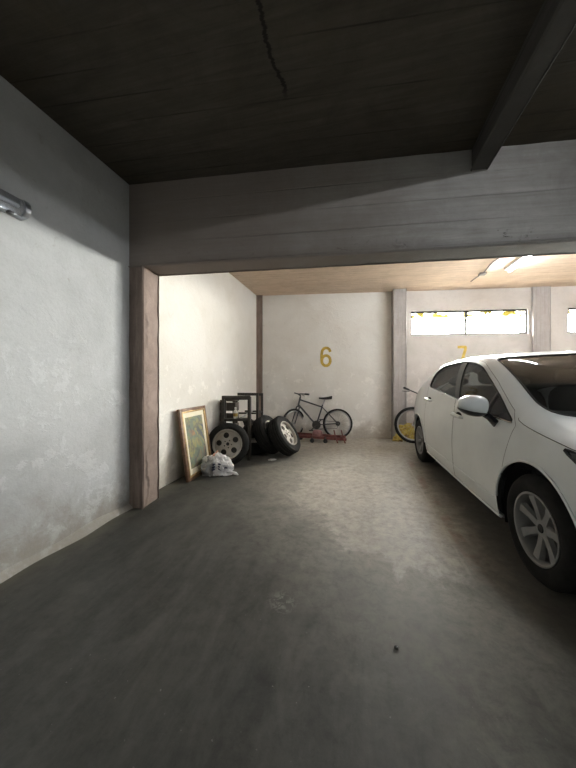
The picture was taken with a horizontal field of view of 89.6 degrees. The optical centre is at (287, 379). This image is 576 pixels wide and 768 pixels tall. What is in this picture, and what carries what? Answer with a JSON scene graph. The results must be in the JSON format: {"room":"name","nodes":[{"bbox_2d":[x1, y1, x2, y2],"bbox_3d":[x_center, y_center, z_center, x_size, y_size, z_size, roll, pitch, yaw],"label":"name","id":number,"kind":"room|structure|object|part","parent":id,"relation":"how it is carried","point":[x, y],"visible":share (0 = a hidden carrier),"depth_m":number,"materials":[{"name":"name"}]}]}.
{"room":"parking garage","nodes":[
{"label":"parking garage","id":0,"kind":"room"},
{"bbox_2d":[0,75,255,571],"bbox_3d":[-2.046,-0.350,0.961,0.250,3.100,11.500,0,0,14],"label":"wall","id":1,"kind":"structure","parent":0,"point":[65,369],"depth_m":2.20,"materials":[{"name":"grey paint"}]},
{"bbox_2d":[0,189,31,220],"bbox_3d":[-1.802,-1.066,1.252,0.087,0.124,1.208,0,0,14],"label":"wall lamp","id":2,"kind":"object","parent":1,"relation":"attached to","point":[20,209],"visible":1,"depth_m":1.77,"materials":[{"name":"metal"}]},
{"bbox_2d":[0,504,132,583],"bbox_3d":[-1.852,1.170,1.116,0.064,0.080,3.292,0,0,14],"label":"baseboard","id":3,"kind":"structure","parent":1,"relation":"attached to","point":[98,522],"depth_m":2.11,"materials":[{"name":"grey paint"}]},
{"bbox_2d":[0,437,575,767],"bbox_3d":[3.720,1.300,0.484,12.000,0.200,13.700,0,0,14],"label":"floor","id":4,"kind":"structure","parent":0,"point":[255,617],"depth_m":1.37,"materials":[{"name":"concrete"}]},
{"bbox_2d":[129,266,158,508],"bbox_3d":[-1.448,0.075,2.838,0.250,2.290,0.268,0,0,8],"label":"pillar","id":5,"kind":"structure","parent":4,"relation":"on","point":[143,283],"depth_m":2.72,"materials":[{"name":"brown concrete"}]},
{"bbox_2d":[177,405,211,482],"bbox_3d":[-1.167,0.775,3.696,0.161,0.854,0.600,0,0,14],"label":"framed painting","id":6,"kind":"object","parent":4,"relation":"on","point":[193,425],"visible":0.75,"depth_m":3.62,"materials":[{"name":"paper"}]},
{"bbox_3d":[-1.232,0.775,3.430,0.161,0.854,0.052,0,0,14],"label":"frame","id":7,"kind":"part","parent":6,"relation":"part of","materials":[{"name":"brown wood"}]},
{"bbox_3d":[-1.225,0.375,3.710,0.043,0.055,0.496,0,0,14],"label":"frame","id":8,"kind":"part","parent":6,"relation":"part of","materials":[{"name":"brown wood"}]},
{"bbox_3d":[-1.111,1.174,3.682,0.043,0.055,0.496,0,0,14],"label":"frame","id":9,"kind":"part","parent":6,"relation":"part of","materials":[{"name":"brown wood"}]},
{"bbox_3d":[-1.103,0.775,3.962,0.161,0.854,0.052,0,0,14],"label":"frame","id":10,"kind":"part","parent":6,"relation":"part of","materials":[{"name":"brown wood"}]},
{"bbox_2d":[200,450,237,476],"bbox_3d":[-0.871,1.053,3.701,0.469,0.295,0.247,0,0,-9],"label":"shopping bag","id":11,"kind":"object","parent":4,"relation":"on","point":[217,464],"visible":1,"depth_m":3.62,"materials":[{"name":"white plastic"}]},
{"bbox_3d":[-0.982,1.080,3.657,0.209,0.239,0.209,0,0,18],"label":"grey panel","id":12,"kind":"part","parent":11,"relation":"part of","materials":[{"name":"grey plastic"}]},
{"bbox_3d":[-0.692,1.157,3.649,0.144,0.072,0.059,0,0,10],"label":"bag handle","id":13,"kind":"part","parent":11,"relation":"part of","materials":[{"name":"white plastic"}]},
{"bbox_2d":[209,423,248,463],"bbox_3d":[-0.845,0.904,4.110,0.587,0.596,0.278,0,0,-3],"label":"wheel","id":14,"kind":"object","parent":4,"relation":"on","point":[231,440],"visible":0.83,"depth_m":4.05,"materials":[{"name":"rubber"}]},
{"bbox_2d":[220,400,238,424],"bbox_3d":[-0.926,0.757,4.600,0.260,0.885,0.160,0,0,14],"label":"wooden crate","id":15,"kind":"object","parent":4,"relation":"on","point":[231,404],"visible":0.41,"depth_m":4.52,"materials":[{"name":"brown wood"}]},
{"bbox_2d":[222,396,250,460],"bbox_3d":[-0.775,0.718,4.390,0.425,0.965,0.140,0,0,0],"label":"steel frame","id":16,"kind":"object","parent":4,"relation":"on","point":[224,398],"visible":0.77,"depth_m":4.32,"materials":[{"name":"black metal"}]},
{"bbox_3d":[-0.968,0.718,4.340,0.040,0.965,0.040,0,0,0],"label":"post","id":17,"kind":"part","parent":16,"relation":"part of","materials":[{"name":"metal"}]},
{"bbox_2d":[233,407,237,418],"bbox_3d":[-0.795,0.496,4.390,0.068,0.168,0.068,0,0,14],"label":"bottle","id":18,"kind":"object","parent":16,"relation":"on","point":[235,413],"visible":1,"depth_m":4.37,"materials":[{"name":"white plastic"}]},
{"bbox_3d":[-0.775,0.600,4.390,0.417,0.028,0.132,0,0,0],"label":"rail","id":19,"kind":"part","parent":16,"relation":"part of","materials":[{"name":"metal"}]},
{"bbox_3d":[-0.775,0.259,4.340,0.425,0.048,0.040,0,0,0],"label":"rail","id":20,"kind":"part","parent":16,"relation":"part of","materials":[{"name":"metal"}]},
{"bbox_3d":[-0.583,0.718,4.340,0.040,0.965,0.040,0,0,0],"label":"post","id":21,"kind":"part","parent":16,"relation":"part of","materials":[{"name":"metal"}]},
{"bbox_2d":[237,393,262,418],"bbox_3d":[-0.741,0.716,5.413,0.480,0.968,0.380,0,0,9],"label":"steel frame","id":22,"kind":"object","parent":4,"relation":"on","point":[257,412],"visible":0.39,"depth_m":5.22,"materials":[{"name":"black metal"}]},
{"bbox_3d":[-0.768,0.256,5.246,0.480,0.048,0.040,0,0,9],"label":"rail","id":23,"kind":"part","parent":22,"relation":"part of","materials":[{"name":"metal"}]},
{"bbox_3d":[-0.741,0.600,5.413,0.472,0.028,0.372,0,0,9],"label":"rail","id":24,"kind":"part","parent":22,"relation":"part of","materials":[{"name":"metal"}]},
{"bbox_3d":[-0.550,0.716,5.211,0.040,0.968,0.040,0,0,9],"label":"post","id":25,"kind":"part","parent":22,"relation":"part of","materials":[{"name":"metal"}]},
{"bbox_3d":[-0.497,0.726,5.547,0.040,0.948,0.040,0,0,9],"label":"post","id":26,"kind":"part","parent":22,"relation":"part of","materials":[{"name":"metal"}]},
{"bbox_2d":[246,438,265,454],"bbox_3d":[-0.585,1.099,4.850,0.556,0.200,0.556,0,0,-21],"label":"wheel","id":27,"kind":"object","parent":4,"relation":"on","point":[256,449],"visible":0.3,"depth_m":4.60,"materials":[{"name":"rubber"}]},
{"bbox_2d":[243,417,253,438],"bbox_3d":[-0.660,0.808,4.928,0.224,0.372,0.238,0,0,0],"label":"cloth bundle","id":28,"kind":"object","parent":27,"relation":"on","point":[245,427],"visible":0.35,"depth_m":4.85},
{"bbox_2d":[256,295,262,416],"bbox_3d":[-0.630,-0.310,6.252,0.180,3.060,0.100,0,0,6],"label":"pillar","id":29,"kind":"structure","parent":4,"relation":"on","point":[259,298],"depth_m":6.21,"materials":[{"name":"brown concrete"}]},
{"bbox_2d":[252,415,278,453],"bbox_3d":[-0.305,0.875,4.680,0.473,0.609,0.636,0,0,23],"label":"wheel","id":30,"kind":"object","parent":4,"relation":"on","point":[260,425],"visible":0.7,"depth_m":4.43,"materials":[{"name":"rubber"}]},
{"bbox_2d":[268,416,300,455],"bbox_3d":[-0.056,0.875,4.570,0.473,0.608,0.635,0,0,23],"label":"wheel","id":31,"kind":"object","parent":4,"relation":"on","point":[283,435],"visible":1,"depth_m":4.39,"materials":[{"name":"rubber"}]},
{"bbox_2d":[283,392,352,435],"bbox_3d":[0.595,0.725,6.079,1.463,0.954,0.500,0,0,0],"label":"bicycle","id":32,"kind":"object","parent":4,"relation":"on","point":[316,424],"visible":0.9,"depth_m":5.99,"materials":[{"name":"paint"}]},
{"bbox_3d":[0.614,0.656,6.036,0.838,0.595,0.143,0,-8,3],"label":"frame","id":33,"kind":"part","parent":32,"relation":"part of","materials":[{"name":"paint"}]},
{"bbox_2d":[297,430,346,442],"bbox_3d":[0.638,1.083,5.650,0.982,0.234,0.324,0,0,5],"label":"metal stand","id":34,"kind":"object","parent":4,"relation":"on","point":[316,434],"visible":0.87,"depth_m":5.59,"materials":[{"name":"red paint"}]},
{"bbox_3d":[0.650,1.096,5.769,0.981,0.101,0.036,0,0,5],"label":"rail","id":35,"kind":"part","parent":34,"relation":"part of","materials":[{"name":"red metal"}]},
{"bbox_3d":[0.632,1.116,5.600,0.981,0.101,0.036,0,0,5],"label":"rail","id":36,"kind":"part","parent":34,"relation":"part of","materials":[{"name":"red metal"}]},
{"bbox_2d":[391,289,406,438],"bbox_3d":[2.237,-0.310,5.881,0.260,3.060,0.240,0,0,6],"label":"pillar","id":37,"kind":"structure","parent":4,"relation":"on","point":[398,296],"depth_m":5.77,"materials":[{"name":"grey concrete"}]},
{"bbox_2d":[392,423,414,441],"bbox_3d":[2.301,1.013,5.672,0.505,0.374,0.148,0,0,14],"label":"plastic sack","id":38,"kind":"object","parent":4,"relation":"on","point":[409,434],"visible":0.59,"depth_m":5.65,"materials":[{"name":"yellow plastic"}]},
{"bbox_2d":[394,387,417,442],"bbox_3d":[2.909,0.665,5.518,1.686,1.071,0.439,0,0,17],"label":"bicycle","id":39,"kind":"object","parent":4,"relation":"on","point":[396,422],"visible":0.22,"depth_m":5.57,"materials":[{"name":"paint"}]},
{"bbox_2d":[414,351,575,594],"bbox_3d":[2.540,0.452,2.737,2.226,1.497,4.380,0,0,10],"label":"car","id":40,"kind":"object","parent":4,"relation":"on","point":[503,426],"visible":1,"depth_m":2.07,"materials":[{"name":"white paint"}]},
{"bbox_3d":[1.852,0.377,3.413,0.211,1.185,1.010,0,0,10],"label":"door","id":41,"kind":"part","parent":40,"relation":"part of","materials":[{"name":"white paint"}]},
{"bbox_3d":[1.629,0.342,2.819,0.072,0.051,0.226,0,0,10],"label":"handle","id":42,"kind":"part","parent":40,"relation":"part of","materials":[{"name":"white paint"}]},
{"bbox_3d":[1.785,0.000,2.981,0.331,0.384,0.107,0,0,-39],"label":"post","id":43,"kind":"part","parent":40,"relation":"part of","materials":[{"name":"black plastic"}]},
{"bbox_3d":[1.709,0.973,2.998,0.024,0.052,1.820,0,0,10],"label":"sill trim","id":44,"kind":"part","parent":40,"relation":"part of","materials":[{"name":"white paint"}]},
{"bbox_2d":[456,395,488,412],"bbox_3d":[1.417,0.195,2.219,0.208,0.160,0.121,6,2,18],"label":"mirror","id":45,"kind":"object","parent":40,"relation":"attached to","point":[469,403],"depth_m":2.18,"materials":[{"name":"white paint"}]},
{"bbox_3d":[1.685,0.381,2.506,0.212,1.188,1.175,0,0,10],"label":"door","id":46,"kind":"part","parent":40,"relation":"part of","materials":[{"name":"white paint"}]},
{"bbox_3d":[1.709,0.388,2.503,0.199,1.156,1.174,0,0,10],"label":"door trim","id":47,"kind":"part","parent":40,"relation":"part of","materials":[{"name":"black plastic"}]},
{"bbox_2d":[532,286,550,352],"bbox_3d":[4.927,-0.310,5.670,0.325,3.060,0.100,0,0,6],"label":"pillar","id":48,"kind":"structure","parent":4,"relation":"on","point":[541,296],"depth_m":5.63,"materials":[{"name":"grey concrete"}]},
{"bbox_2d":[0,0,575,295],"bbox_3d":[3.705,-1.933,0.250,12.808,0.235,13.239,0,0,14],"label":"ceiling","id":49,"kind":"structure","parent":0,"point":[156,90],"depth_m":1.81,"materials":[{"name":"grey concrete"}]},
{"bbox_2d":[128,140,575,275],"bbox_3d":[4.113,-1.456,2.057,11.420,0.808,0.270,0,0,8],"label":"ceiling beam","id":50,"kind":"structure","parent":49,"relation":"attached to","point":[425,207],"depth_m":2.44,"materials":[{"name":"grey concrete"}]},
{"bbox_2d":[470,258,498,281],"bbox_3d":[3.210,-1.800,4.550,0.104,0.030,1.562,0,0,14],"label":"cable","id":51,"kind":"object","parent":49,"relation":"attached to","point":[484,273],"visible":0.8,"depth_m":4.89,"materials":[{"name":"white plastic"}]},
{"bbox_2d":[504,256,531,272],"bbox_3d":[3.443,-1.778,4.102,0.130,0.075,1.260,0,0,13],"label":"tube light","id":52,"kind":"object","parent":49,"relation":"attached to","point":[520,260],"visible":0.47,"depth_m":4.42,"materials":[{"name":"white glass"}]},
{"bbox_2d":[470,0,575,170],"bbox_3d":[0.572,-1.758,-1.570,0.130,0.205,8.020,0,0,14],"label":"ceiling beam","id":53,"kind":"structure","parent":49,"relation":"attached to","point":[555,21],"depth_m":1.61,"materials":[{"name":"concrete"}]},
{"bbox_2d":[263,286,575,437],"bbox_3d":[5.062,-0.350,5.781,12.100,3.100,0.250,0,0,6],"label":"wall","id":54,"kind":"structure","parent":0,"point":[356,327],"depth_m":6.03,"materials":[{"name":"beige paint"}]},
{"bbox_2d":[320,347,331,366],"bbox_3d":[0.798,-0.487,6.101,0.238,0.434,0.004,0,0,6],"label":"painted number","id":55,"kind":"object","parent":54,"relation":"attached to","point":[322,356],"visible":1,"depth_m":6.10,"materials":[{"name":"yellow paint"}]},
{"bbox_2d":[458,346,466,358],"bbox_3d":[3.496,-0.483,5.818,0.178,0.413,0.004,0,0,6],"label":"painted number","id":56,"kind":"object","parent":54,"relation":"attached to","point":[464,347],"visible":0.78,"depth_m":5.81,"materials":[{"name":"yellow paint"}]},
{"bbox_2d":[411,309,526,334],"bbox_3d":[3.618,-1.157,5.862,2.210,0.485,0.050,0,0,6],"label":"window","id":57,"kind":"structure","parent":54,"relation":"in","point":[504,313],"depth_m":5.84,"materials":[{"name":"glass"}]},
{"bbox_3d":[3.057,-1.157,5.921,1.026,0.429,0.010,0,0,6],"label":"pane","id":58,"kind":"part","parent":57,"relation":"part of","materials":[{"name":"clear glass"}]},
{"bbox_3d":[4.150,-1.157,5.806,1.084,0.429,0.010,0,0,6],"label":"pane","id":59,"kind":"part","parent":57,"relation":"part of","materials":[{"name":"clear glass"}]},
{"bbox_2d":[568,308,575,332],"bbox_3d":[6.512,-1.157,5.559,2.170,0.485,0.050,0,0,6],"label":"window","id":60,"kind":"structure","parent":54,"relation":"in","point":[569,309],"depth_m":5.64,"materials":[{"name":"glass"}]}
]}

